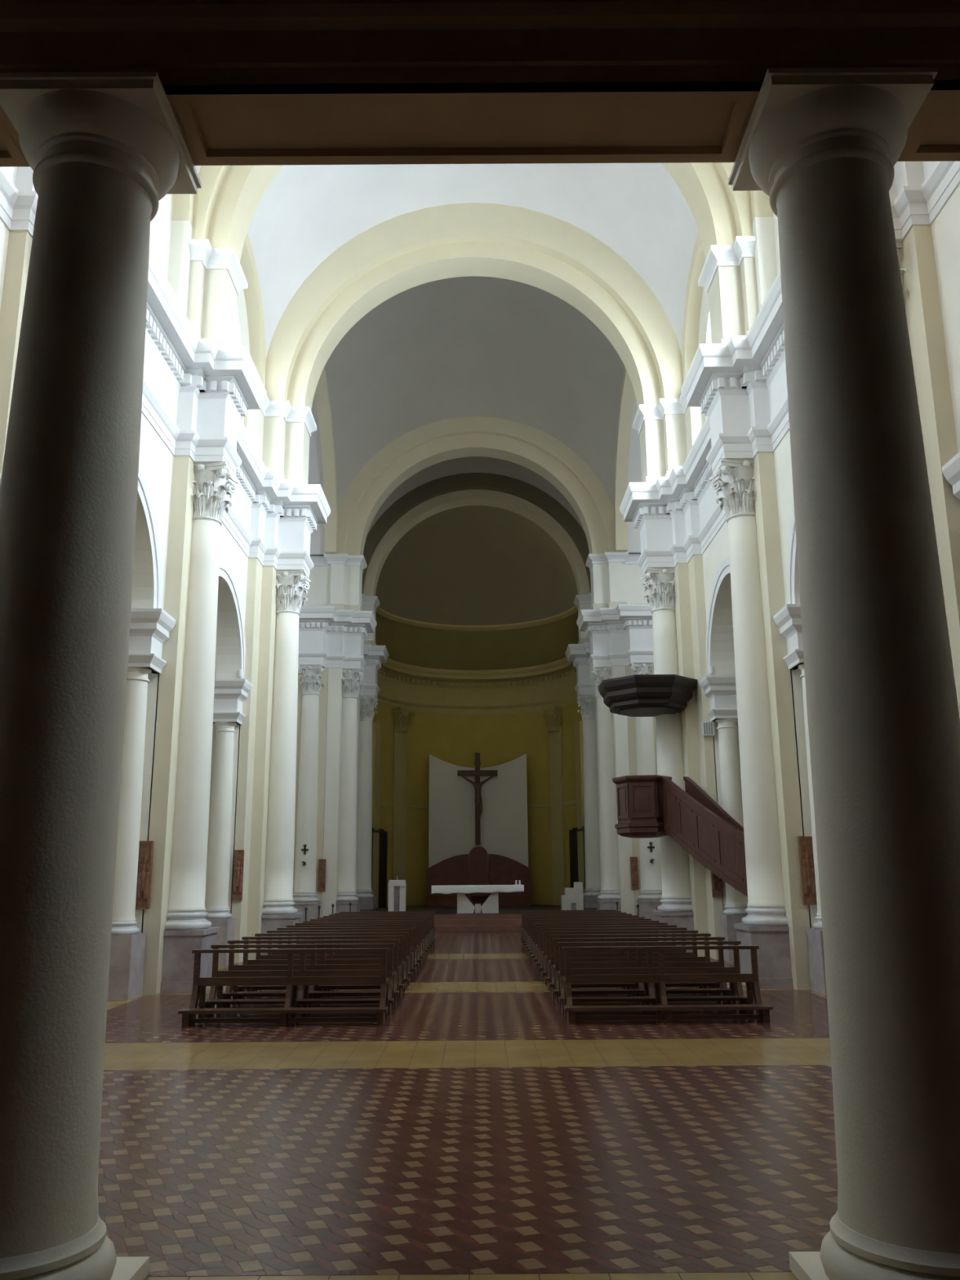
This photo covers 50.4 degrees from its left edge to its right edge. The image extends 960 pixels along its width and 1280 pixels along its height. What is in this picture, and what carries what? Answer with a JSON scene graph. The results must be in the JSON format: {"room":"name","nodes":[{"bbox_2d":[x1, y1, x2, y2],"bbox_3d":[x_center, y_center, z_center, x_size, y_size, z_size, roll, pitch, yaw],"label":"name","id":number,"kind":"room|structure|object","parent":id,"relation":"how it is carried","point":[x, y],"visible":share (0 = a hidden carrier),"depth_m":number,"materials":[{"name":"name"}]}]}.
{"room":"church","nodes":[
{"label":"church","id":0,"kind":"room"},
{"bbox_2d":[0,194,379,995],"bbox_3d":[-7.838,-2.404,23.801,7.350,19.000,38.100,0,-13,0],"label":"wall","id":1,"kind":"structure","parent":0,"point":[220,295],"depth_m":19.47,"materials":[{"name":"beige paint"}]},
{"bbox_2d":[135,840,153,909],"bbox_3d":[-5.280,3.688,16.016,0.220,1.050,0.100,0,-13,0],"label":"relief plaque","id":2,"kind":"object","parent":1,"relation":"attached to","point":[145,848],"visible":0.91,"depth_m":15.99,"materials":[{"name":"wood"}]},
{"bbox_2d":[0,166,330,578],"bbox_3d":[-7.455,-4.519,16.340,7.320,2.020,19.910,0,-13,0],"label":"trim","id":3,"kind":"structure","parent":1,"relation":"attached to","point":[197,393],"depth_m":18.03,"materials":[{"name":"white paint"}]},
{"bbox_2d":[231,849,244,900],"bbox_3d":[-5.140,4.997,21.687,0.220,1.050,0.100,0,-13,0],"label":"relief plaque","id":4,"kind":"object","parent":1,"relation":"attached to","point":[238,864],"visible":1,"depth_m":21.66,"materials":[{"name":"wood"}]},
{"bbox_2d":[317,858,325,891],"bbox_3d":[-5.280,7.852,34.051,0.240,1.050,0.100,0,-13,0],"label":"relief plaque","id":5,"kind":"object","parent":1,"relation":"attached to","point":[322,862],"visible":1,"depth_m":34.02,"materials":[{"name":"wood"}]},
{"bbox_2d":[297,605,388,698],"bbox_3d":[-7.455,0.674,38.834,7.320,2.020,7.900,0,-13,0],"label":"trim","id":6,"kind":"structure","parent":1,"relation":"attached to","point":[329,637],"depth_m":35.88,"materials":[{"name":"white paint"}]},
{"bbox_2d":[371,827,387,907],"bbox_3d":[-4.206,9.301,41.627,0.270,3.160,2.021,-3,-13,13],"label":"door","id":7,"kind":"structure","parent":1,"relation":"in","point":[382,898],"depth_m":42.17,"materials":[{"name":"black wood"}]},
{"bbox_2d":[97,930,838,1279],"bbox_3d":[-0.047,6.864,21.507,24.000,0.201,51.000,0,-13,0],"label":"floor","id":8,"kind":"structure","parent":0,"point":[475,1132],"depth_m":7.02,"materials":[{"name":"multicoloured tile"}]},
{"bbox_2d":[0,71,201,1279],"bbox_3d":[-1.992,0.034,4.800,0.940,5.620,0.940,0,-13,0],"label":"porch column","id":9,"kind":"structure","parent":8,"relation":"on","point":[102,149],"depth_m":4.58,"materials":[{"name":"grey paint"}]},
{"bbox_2d":[107,608,175,999],"bbox_3d":[-5.528,2.472,15.953,0.960,5.935,0.780,0,-13,0],"label":"column","id":10,"kind":"structure","parent":8,"relation":"on","point":[149,628],"depth_m":15.82,"materials":[{"name":"grey stone"}]},
{"bbox_2d":[160,461,238,993],"bbox_3d":[-4.878,1.285,17.356,1.000,8.870,1.000,0,-13,0],"label":"engaged column","id":11,"kind":"structure","parent":8,"relation":"on","point":[187,928],"depth_m":16.98,"materials":[{"name":"grey stone"}]},
{"bbox_2d":[204,678,253,965],"bbox_3d":[-5.528,3.808,21.741,0.960,5.935,0.780,0,-13,0],"label":"column","id":12,"kind":"structure","parent":8,"relation":"on","point":[229,694],"depth_m":21.66,"materials":[{"name":"white paint"}]},
{"bbox_2d":[237,669,243,678],"bbox_3d":[-5.289,0.797,22.518,0.130,0.270,0.130,0,-13,0],"label":"spot lamp","id":13,"kind":"object","parent":12,"relation":"on","point":[240,672],"visible":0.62,"depth_m":22.48,"materials":[{"name":"white metal"}]},
{"bbox_2d":[177,947,389,1026],"bbox_3d":[-2.376,4.305,12.717,2.500,0.865,0.840,0,-13,0],"label":"pew","id":14,"kind":"object","parent":8,"relation":"on","point":[287,1015],"visible":1,"depth_m":12.72,"materials":[{"name":"brown wood"}]},
{"bbox_2d":[260,568,311,955],"bbox_3d":[-4.598,2.746,23.689,1.000,8.870,1.000,0,-13,0],"label":"engaged column","id":15,"kind":"structure","parent":8,"relation":"on","point":[278,910],"depth_m":23.42,"materials":[{"name":"white paint"}]},
{"bbox_2d":[198,943,395,1017],"bbox_3d":[-2.376,4.511,13.609,2.500,0.865,0.840,0,-13,0],"label":"pew","id":16,"kind":"object","parent":8,"relation":"on","point":[303,1000],"visible":0.73,"depth_m":13.62,"materials":[{"name":"brown wood"}]},
{"bbox_2d":[304,906,307,920],"bbox_3d":[-4.351,7.181,25.437,0.280,1.010,0.273,0,-13,0],"label":"barrier post","id":17,"kind":"object","parent":8,"relation":"on","point":[305,908],"visible":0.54,"depth_m":25.51,"materials":[{"name":"metal"}]},
{"bbox_2d":[216,939,399,1008],"bbox_3d":[-2.376,4.717,14.501,2.500,0.865,0.840,0,-13,0],"label":"pew","id":18,"kind":"object","parent":8,"relation":"on","point":[313,993],"visible":0.64,"depth_m":14.51,"materials":[{"name":"brown wood"}]},
{"bbox_2d":[293,664,324,923],"bbox_3d":[-5.838,5.273,34.601,1.000,8.870,1.000,0,-13,0],"label":"engaged column","id":19,"kind":"structure","parent":8,"relation":"on","point":[304,895],"depth_m":34.33,"materials":[{"name":"white paint"}]},
{"bbox_2d":[301,844,308,866],"bbox_3d":[-5.804,7.105,33.659,0.240,0.703,0.287,0,-13,0],"label":"cross","id":20,"kind":"object","parent":19,"relation":"attached to","point":[304,849],"visible":1,"depth_m":33.80,"materials":[{"name":"metal"}]},
{"bbox_2d":[317,905,320,917],"bbox_3d":[-4.251,7.518,26.898,0.280,1.010,0.273,0,-13,0],"label":"barrier post","id":21,"kind":"object","parent":8,"relation":"on","point":[318,906],"visible":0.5,"depth_m":26.97,"materials":[{"name":"metal"}]},
{"bbox_2d":[237,935,404,999],"bbox_3d":[-2.376,4.922,15.392,2.500,0.865,0.840,0,-13,0],"label":"pew","id":22,"kind":"object","parent":8,"relation":"on","point":[401,963],"visible":0.53,"depth_m":15.41,"materials":[{"name":"brown wood"}]},
{"bbox_2d":[251,932,408,991],"bbox_3d":[-2.376,5.128,16.284,2.500,0.865,0.840,0,-13,0],"label":"pew","id":23,"kind":"object","parent":8,"relation":"on","point":[331,956],"visible":0.44,"depth_m":16.30,"materials":[{"name":"brown wood"}]},
{"bbox_2d":[266,928,412,985],"bbox_3d":[-2.376,5.334,17.175,2.500,0.865,0.840,0,-13,0],"label":"pew","id":24,"kind":"object","parent":8,"relation":"on","point":[409,953],"visible":0.3,"depth_m":17.24,"materials":[{"name":"brown wood"}]},
{"bbox_2d":[276,926,415,980],"bbox_3d":[-2.376,5.540,18.067,2.500,0.865,0.840,0,-13,0],"label":"pew","id":25,"kind":"object","parent":8,"relation":"on","point":[412,949],"visible":0.32,"depth_m":18.13,"materials":[{"name":"brown wood"}]},
{"bbox_2d":[286,924,418,974],"bbox_3d":[-2.376,5.746,18.958,2.500,0.865,0.840,0,-13,0],"label":"pew","id":26,"kind":"object","parent":8,"relation":"on","point":[415,946],"visible":0.3,"depth_m":19.02,"materials":[{"name":"brown wood"}]},
{"bbox_2d":[295,922,421,970],"bbox_3d":[-2.376,5.952,19.850,2.500,0.865,0.840,0,-13,0],"label":"pew","id":27,"kind":"object","parent":8,"relation":"on","point":[419,943],"visible":0.29,"depth_m":19.91,"materials":[{"name":"brown wood"}]},
{"bbox_2d":[302,920,424,966],"bbox_3d":[-2.376,6.157,20.741,2.500,0.865,0.840,0,-13,0],"label":"pew","id":28,"kind":"object","parent":8,"relation":"on","point":[421,940],"visible":0.23,"depth_m":20.81,"materials":[{"name":"brown wood"}]},
{"bbox_2d":[310,918,426,962],"bbox_3d":[-2.376,6.363,21.633,2.500,0.865,0.840,0,-13,0],"label":"pew","id":29,"kind":"object","parent":8,"relation":"on","point":[424,938],"visible":0.26,"depth_m":21.70,"materials":[{"name":"brown wood"}]},
{"bbox_2d":[316,916,428,959],"bbox_3d":[-2.376,6.569,22.525,2.500,0.865,0.840,0,-13,0],"label":"pew","id":30,"kind":"object","parent":8,"relation":"on","point":[362,917],"visible":0.19,"depth_m":22.59,"materials":[{"name":"brown wood"}]},
{"bbox_2d":[323,915,430,955],"bbox_3d":[-2.376,6.775,23.416,2.500,0.865,0.840,0,-13,0],"label":"pew","id":31,"kind":"object","parent":8,"relation":"on","point":[428,916],"visible":0.21,"depth_m":23.49,"materials":[{"name":"brown wood"}]},
{"bbox_2d":[328,913,432,952],"bbox_3d":[-2.376,6.981,24.308,2.500,0.865,0.840,0,-13,0],"label":"pew","id":32,"kind":"object","parent":8,"relation":"on","point":[430,914],"visible":0.21,"depth_m":24.38,"materials":[{"name":"brown wood"}]},
{"bbox_2d":[334,912,434,950],"bbox_3d":[-2.376,7.187,25.199,2.500,0.865,0.840,0,-13,0],"label":"pew","id":33,"kind":"object","parent":8,"relation":"on","point":[432,928],"visible":0.26,"depth_m":25.27,"materials":[{"name":"brown wood"}]},
{"bbox_2d":[339,911,435,946],"bbox_3d":[-2.376,7.392,26.091,2.500,0.865,0.840,0,-13,0],"label":"pew","id":34,"kind":"object","parent":8,"relation":"on","point":[433,912],"visible":0.21,"depth_m":26.16,"materials":[{"name":"brown wood"}]},
{"bbox_2d":[520,910,616,946],"bbox_3d":[2.274,7.362,26.098,2.500,0.865,0.840,0,-13,0],"label":"pew","id":35,"kind":"object","parent":8,"relation":"on","point":[522,926],"visible":0.16,"depth_m":26.17,"materials":[{"name":"brown wood"}]},
{"bbox_2d":[521,911,621,949],"bbox_3d":[2.274,7.156,25.206,2.500,0.865,0.840,0,-13,0],"label":"pew","id":36,"kind":"object","parent":8,"relation":"on","point":[523,927],"visible":0.22,"depth_m":25.28,"materials":[{"name":"brown wood"}]},
{"bbox_2d":[523,912,626,951],"bbox_3d":[2.274,6.950,24.315,2.500,0.865,0.840,0,-13,0],"label":"pew","id":37,"kind":"object","parent":8,"relation":"on","point":[524,913],"visible":0.19,"depth_m":24.38,"materials":[{"name":"brown wood"}]},
{"bbox_2d":[524,913,631,955],"bbox_3d":[2.274,6.744,23.423,2.500,0.865,0.840,0,-13,0],"label":"pew","id":38,"kind":"object","parent":8,"relation":"on","point":[526,915],"visible":0.19,"depth_m":23.49,"materials":[{"name":"brown wood"}]},
{"bbox_2d":[526,915,638,958],"bbox_3d":[2.274,6.538,22.532,2.500,0.865,0.840,0,-13,0],"label":"pew","id":39,"kind":"object","parent":8,"relation":"on","point":[593,916],"visible":0.23,"depth_m":22.60,"materials":[{"name":"brown wood"}]},
{"bbox_2d":[528,916,644,961],"bbox_3d":[2.274,6.332,21.640,2.500,0.865,0.840,0,-13,0],"label":"pew","id":40,"kind":"object","parent":8,"relation":"on","point":[598,917],"visible":0.23,"depth_m":21.71,"materials":[{"name":"brown wood"}]},
{"bbox_2d":[530,918,651,965],"bbox_3d":[2.274,6.127,20.749,2.500,0.865,0.840,0,-13,0],"label":"pew","id":41,"kind":"object","parent":8,"relation":"on","point":[532,956],"visible":0.24,"depth_m":20.82,"materials":[{"name":"brown wood"}]},
{"bbox_2d":[533,920,659,969],"bbox_3d":[2.274,5.921,19.857,2.500,0.865,0.840,0,-13,0],"label":"pew","id":42,"kind":"object","parent":8,"relation":"on","point":[535,959],"visible":0.25,"depth_m":19.92,"materials":[{"name":"brown wood"}]},
{"bbox_2d":[535,922,667,973],"bbox_3d":[2.274,5.715,18.965,2.500,0.865,0.840,0,-13,0],"label":"pew","id":43,"kind":"object","parent":8,"relation":"on","point":[538,945],"visible":0.26,"depth_m":19.03,"materials":[{"name":"brown wood"}]},
{"bbox_2d":[537,924,676,978],"bbox_3d":[2.274,5.509,18.074,2.500,0.865,0.840,0,-13,0],"label":"pew","id":44,"kind":"object","parent":8,"relation":"on","point":[541,948],"visible":0.3,"depth_m":18.14,"materials":[{"name":"brown wood"}]},
{"bbox_2d":[541,927,687,984],"bbox_3d":[2.274,5.303,17.182,2.500,0.865,0.840,0,-13,0],"label":"pew","id":45,"kind":"object","parent":8,"relation":"on","point":[544,941],"visible":0.28,"depth_m":17.25,"materials":[{"name":"brown wood"}]},
{"bbox_2d":[544,930,702,991],"bbox_3d":[2.274,5.097,16.291,2.500,0.865,0.840,0,-13,0],"label":"pew","id":46,"kind":"object","parent":8,"relation":"on","point":[694,953],"visible":0.35,"depth_m":16.31,"materials":[{"name":"brown wood"}]},
{"bbox_2d":[548,933,720,997],"bbox_3d":[2.274,4.892,15.399,2.500,0.865,0.840,0,-13,0],"label":"pew","id":47,"kind":"object","parent":8,"relation":"on","point":[629,958],"visible":0.56,"depth_m":15.41,"materials":[{"name":"brown wood"}]},
{"bbox_2d":[635,903,639,916],"bbox_3d":[4.048,7.260,26.034,0.280,1.010,0.273,0,-13,0],"label":"barrier post","id":48,"kind":"object","parent":8,"relation":"on","point":[637,904],"visible":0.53,"depth_m":26.10,"materials":[{"name":"metal"}]},
{"bbox_2d":[552,937,736,1005],"bbox_3d":[2.274,4.686,14.508,2.500,0.865,0.840,0,-13,0],"label":"pew","id":49,"kind":"object","parent":8,"relation":"on","point":[638,989],"visible":0.66,"depth_m":14.52,"materials":[{"name":"brown wood"}]},
{"bbox_2d":[629,662,662,920],"bbox_3d":[5.682,5.197,34.618,1.000,8.870,1.000,0,-13,0],"label":"engaged column","id":50,"kind":"structure","parent":8,"relation":"on","point":[651,891],"depth_m":33.97,"materials":[{"name":"grey stone"}]},
{"bbox_2d":[647,842,654,863],"bbox_3d":[5.675,7.029,33.676,0.240,0.703,0.287,0,-13,0],"label":"cross","id":51,"kind":"object","parent":50,"relation":"attached to","point":[651,846],"visible":1,"depth_m":33.83,"materials":[{"name":"metal"}]},
{"bbox_2d":[556,941,753,1013],"bbox_3d":[2.274,4.480,13.616,2.500,0.865,0.840,0,-13,0],"label":"pew","id":52,"kind":"object","parent":8,"relation":"on","point":[649,998],"visible":0.71,"depth_m":13.63,"materials":[{"name":"brown wood"}]},
{"bbox_2d":[640,567,693,951],"bbox_3d":[4.442,2.686,23.703,1.000,8.870,1.000,0,-13,0],"label":"engaged column","id":53,"kind":"structure","parent":8,"relation":"on","point":[675,908],"depth_m":23.49,"materials":[{"name":"white paint"}]},
{"bbox_2d":[598,674,697,716],"bbox_3d":[3.843,1.322,23.402,2.143,0.680,2.143,0,-13,0],"label":"canopy","id":54,"kind":"object","parent":53,"relation":"attached to","point":[636,695],"visible":1,"depth_m":22.68,"materials":[{"name":"black wood"}]},
{"bbox_2d":[612,774,747,896],"bbox_3d":[4.781,4.373,21.210,1.308,3.275,4.692,11,-17,-40],"label":"pulpit","id":55,"kind":"object","parent":53,"relation":"attached to","point":[651,806],"visible":0.83,"depth_m":21.62,"materials":[{"name":"red wood"}]},
{"bbox_2d":[562,945,773,1024],"bbox_3d":[2.274,4.274,12.725,2.500,0.865,0.840,0,-13,0],"label":"pew","id":56,"kind":"object","parent":8,"relation":"on","point":[664,1011],"visible":1,"depth_m":12.73,"materials":[{"name":"brown wood"}]},
{"bbox_2d":[698,675,747,961],"bbox_3d":[5.392,3.736,21.757,0.960,5.935,0.780,0,-13,0],"label":"column","id":57,"kind":"structure","parent":8,"relation":"on","point":[721,690],"depth_m":21.88,"materials":[{"name":"grey stone"}]},
{"bbox_2d":[707,666,714,675],"bbox_3d":[5.111,0.728,22.534,0.130,0.270,0.130,0,-13,0],"label":"spot lamp","id":58,"kind":"object","parent":57,"relation":"on","point":[711,669],"visible":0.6,"depth_m":22.50,"materials":[{"name":"white plastic"}]},
{"bbox_2d":[709,457,793,988],"bbox_3d":[4.722,1.222,17.370,1.000,8.870,1.000,0,-13,0],"label":"engaged column","id":59,"kind":"structure","parent":8,"relation":"on","point":[765,926],"depth_m":16.98,"materials":[{"name":"grey stone"}]},
{"bbox_2d":[773,604,826,995],"bbox_3d":[5.392,2.400,15.970,0.960,5.935,0.780,0,-13,0],"label":"column","id":60,"kind":"structure","parent":8,"relation":"on","point":[788,620],"depth_m":16.05,"materials":[{"name":"white paint"}]},
{"bbox_2d":[728,66,959,1279],"bbox_3d":[1.858,0.009,4.806,0.940,5.620,0.940,0,-13,0],"label":"porch column","id":61,"kind":"structure","parent":8,"relation":"on","point":[824,145],"depth_m":4.53,"materials":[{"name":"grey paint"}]},
{"bbox_2d":[896,242,906,288],"bbox_3d":[4.782,-0.203,11.203,1.000,8.870,1.000,0,-13,0],"label":"engaged column","id":62,"kind":"structure","parent":8,"relation":"on","point":[899,245],"depth_m":11.83,"materials":[{"name":"grey stone"}]},
{"bbox_2d":[942,451,959,531],"bbox_3d":[5.392,0.967,9.763,0.960,5.935,0.780,0,-13,0],"label":"column","id":63,"kind":"structure","parent":8,"relation":"on","point":[951,469],"depth_m":10.64,"materials":[{"name":"grey stone"}]},
{"bbox_2d":[191,162,753,625],"bbox_3d":[-0.165,-9.272,28.517,22.400,8.400,42.600,0,-13,0],"label":"ceiling","id":64,"kind":"structure","parent":0,"point":[473,352],"depth_m":34.21,"materials":[{"name":"grey paint"}]},
{"bbox_2d":[360,905,596,931],"bbox_3d":[-0.050,10.494,38.783,9.500,0.500,12.100,0,-13,0],"label":"floor","id":65,"kind":"structure","parent":0,"point":[508,918],"depth_m":33.66,"materials":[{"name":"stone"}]},
{"bbox_2d":[335,668,364,912],"bbox_3d":[-4.598,5.429,35.314,1.000,8.870,1.000,0,-13,0],"label":"engaged column","id":66,"kind":"structure","parent":65,"relation":"on","point":[351,678],"depth_m":35.05,"materials":[{"name":"grey stone"}]},
{"bbox_2d":[355,695,377,909],"bbox_3d":[-4.628,6.660,40.644,1.000,8.870,1.000,0,-13,0],"label":"engaged column","id":67,"kind":"structure","parent":65,"relation":"on","point":[367,703],"depth_m":40.37,"materials":[{"name":"white paint"}]},
{"bbox_2d":[387,875,406,911],"bbox_3d":[-2.836,8.727,34.922,0.600,1.243,0.420,0,-13,0],"label":"lectern","id":68,"kind":"object","parent":65,"relation":"on","point":[397,888],"visible":0.83,"depth_m":34.78,"materials":[{"name":"stone"}]},
{"bbox_2d":[457,891,498,913],"bbox_3d":[-0.075,8.901,34.995,3.000,0.900,0.900,0,-13,0],"label":"altar","id":69,"kind":"object","parent":65,"relation":"on","point":[464,905],"visible":0.74,"depth_m":34.67,"materials":[{"name":"stone"}]},
{"bbox_2d":[431,884,524,893],"bbox_3d":[-0.077,8.571,35.062,3.140,0.276,1.017,0,-13,0],"label":"altar cloth","id":70,"kind":"object","parent":69,"relation":"on","point":[446,889],"visible":0.98,"depth_m":34.59,"materials":[{"name":"white fabric"}]},
{"bbox_2d":[425,853,531,906],"bbox_3d":[-0.059,10.054,42.744,4.400,2.140,0.620,0,-13,0],"label":"screen","id":71,"kind":"object","parent":65,"relation":"on","point":[454,870],"visible":0.91,"depth_m":42.96,"materials":[{"name":"red wood"}]},
{"bbox_2d":[468,846,488,906],"bbox_3d":[-0.060,9.854,42.569,0.820,2.450,0.690,0,-13,0],"label":"throne","id":72,"kind":"object","parent":65,"relation":"on","point":[478,856],"visible":0.67,"depth_m":42.81,"materials":[{"name":"red wood"}]},
{"bbox_2d":[560,881,583,910],"bbox_3d":[3.255,9.077,36.080,0.740,1.000,0.605,0,-13,0],"label":"seat","id":73,"kind":"object","parent":65,"relation":"on","point":[573,898],"visible":0.82,"depth_m":35.79,"materials":[{"name":"grey stone"}]},
{"bbox_2d":[576,693,600,907],"bbox_3d":[4.472,6.600,40.657,1.000,8.870,1.000,0,-13,0],"label":"engaged column","id":74,"kind":"structure","parent":65,"relation":"on","point":[586,701],"depth_m":40.41,"materials":[{"name":"white paint"}]},
{"bbox_2d":[589,666,621,911],"bbox_3d":[4.442,5.370,35.328,1.000,8.870,1.000,0,-13,0],"label":"engaged column","id":75,"kind":"structure","parent":65,"relation":"on","point":[610,886],"depth_m":35.01,"materials":[{"name":"white paint"}]},
{"bbox_2d":[372,604,585,907],"bbox_3d":[-0.092,5.201,43.752,9.200,13.050,4.800,0,-13,0],"label":"wall","id":76,"kind":"structure","parent":0,"point":[449,693],"depth_m":45.02,"materials":[{"name":"paint"}]},
{"bbox_2d":[428,753,528,871],"bbox_3d":[-0.078,7.459,44.195,4.260,5.050,0.180,0,-13,0],"label":"backdrop panel","id":77,"kind":"object","parent":76,"relation":"attached to","point":[504,831],"visible":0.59,"depth_m":44.17,"materials":[{"name":"beige fabric"}]},
{"bbox_2d":[457,752,497,844],"bbox_3d":[-0.102,6.831,44.008,1.740,3.950,0.386,0,-13,0],"label":"crucifix","id":78,"kind":"object","parent":77,"relation":"attached to","point":[477,772],"visible":1,"depth_m":44.08,"materials":[{"name":"brown wood"}]},
{"bbox_2d":[0,0,959,166],"bbox_3d":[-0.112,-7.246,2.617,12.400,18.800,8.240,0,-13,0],"label":"beam","id":79,"kind":"structure","parent":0,"point":[244,82],"depth_m":5.21,"materials":[{"name":"brown paint"}]},
{"bbox_2d":[573,183,959,990],"bbox_3d":[7.612,-2.507,23.825,7.350,19.000,38.100,0,-13,0],"label":"wall","id":80,"kind":"structure","parent":0,"point":[726,291],"depth_m":18.20,"materials":[{"name":"beige paint"}]},
{"bbox_2d":[568,826,585,888],"bbox_3d":[4.081,9.246,41.640,0.270,3.160,2.021,3,-13,-13],"label":"door","id":81,"kind":"structure","parent":80,"relation":"in","point":[574,875],"depth_m":42.28,"materials":[{"name":"black wood"}]},
{"bbox_2d":[564,604,653,697],"bbox_3d":[7.224,0.576,38.856,7.320,2.020,7.900,0,-13,0],"label":"trim","id":82,"kind":"structure","parent":80,"relation":"attached to","point":[622,635],"depth_m":35.90,"materials":[{"name":"white paint"}]},
{"bbox_2d":[630,857,639,888],"bbox_3d":[5.160,7.783,34.067,0.240,1.050,0.100,0,-13,0],"label":"relief plaque","id":83,"kind":"object","parent":80,"relation":"attached to","point":[633,860],"visible":1,"depth_m":34.04,"materials":[{"name":"wood"}]},
{"bbox_2d":[701,721,714,736],"bbox_3d":[4.999,1.946,22.363,0.240,0.300,0.145,0,-13,0],"label":"loudspeaker","id":84,"kind":"object","parent":80,"relation":"attached to","point":[708,727],"visible":1,"depth_m":22.30,"materials":[{"name":"white plastic"}]},
{"bbox_2d":[711,871,722,897],"bbox_3d":[5.020,4.929,21.702,0.220,1.050,0.100,0,-13,0],"label":"relief plaque","id":85,"kind":"object","parent":80,"relation":"attached to","point":[716,882],"visible":0.3,"depth_m":21.61,"materials":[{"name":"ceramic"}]},
{"bbox_2d":[619,160,959,577],"bbox_3d":[7.224,-4.617,16.363,7.320,2.020,19.910,0,-13,0],"label":"trim","id":86,"kind":"structure","parent":80,"relation":"attached to","point":[740,384],"depth_m":18.08,"materials":[{"name":"white paint"}]},
{"bbox_2d":[797,835,817,904],"bbox_3d":[5.160,3.619,16.032,0.220,1.050,0.100,0,-13,0],"label":"relief plaque","id":87,"kind":"object","parent":80,"relation":"attached to","point":[805,844],"visible":0.94,"depth_m":16.00,"materials":[{"name":"wood"}]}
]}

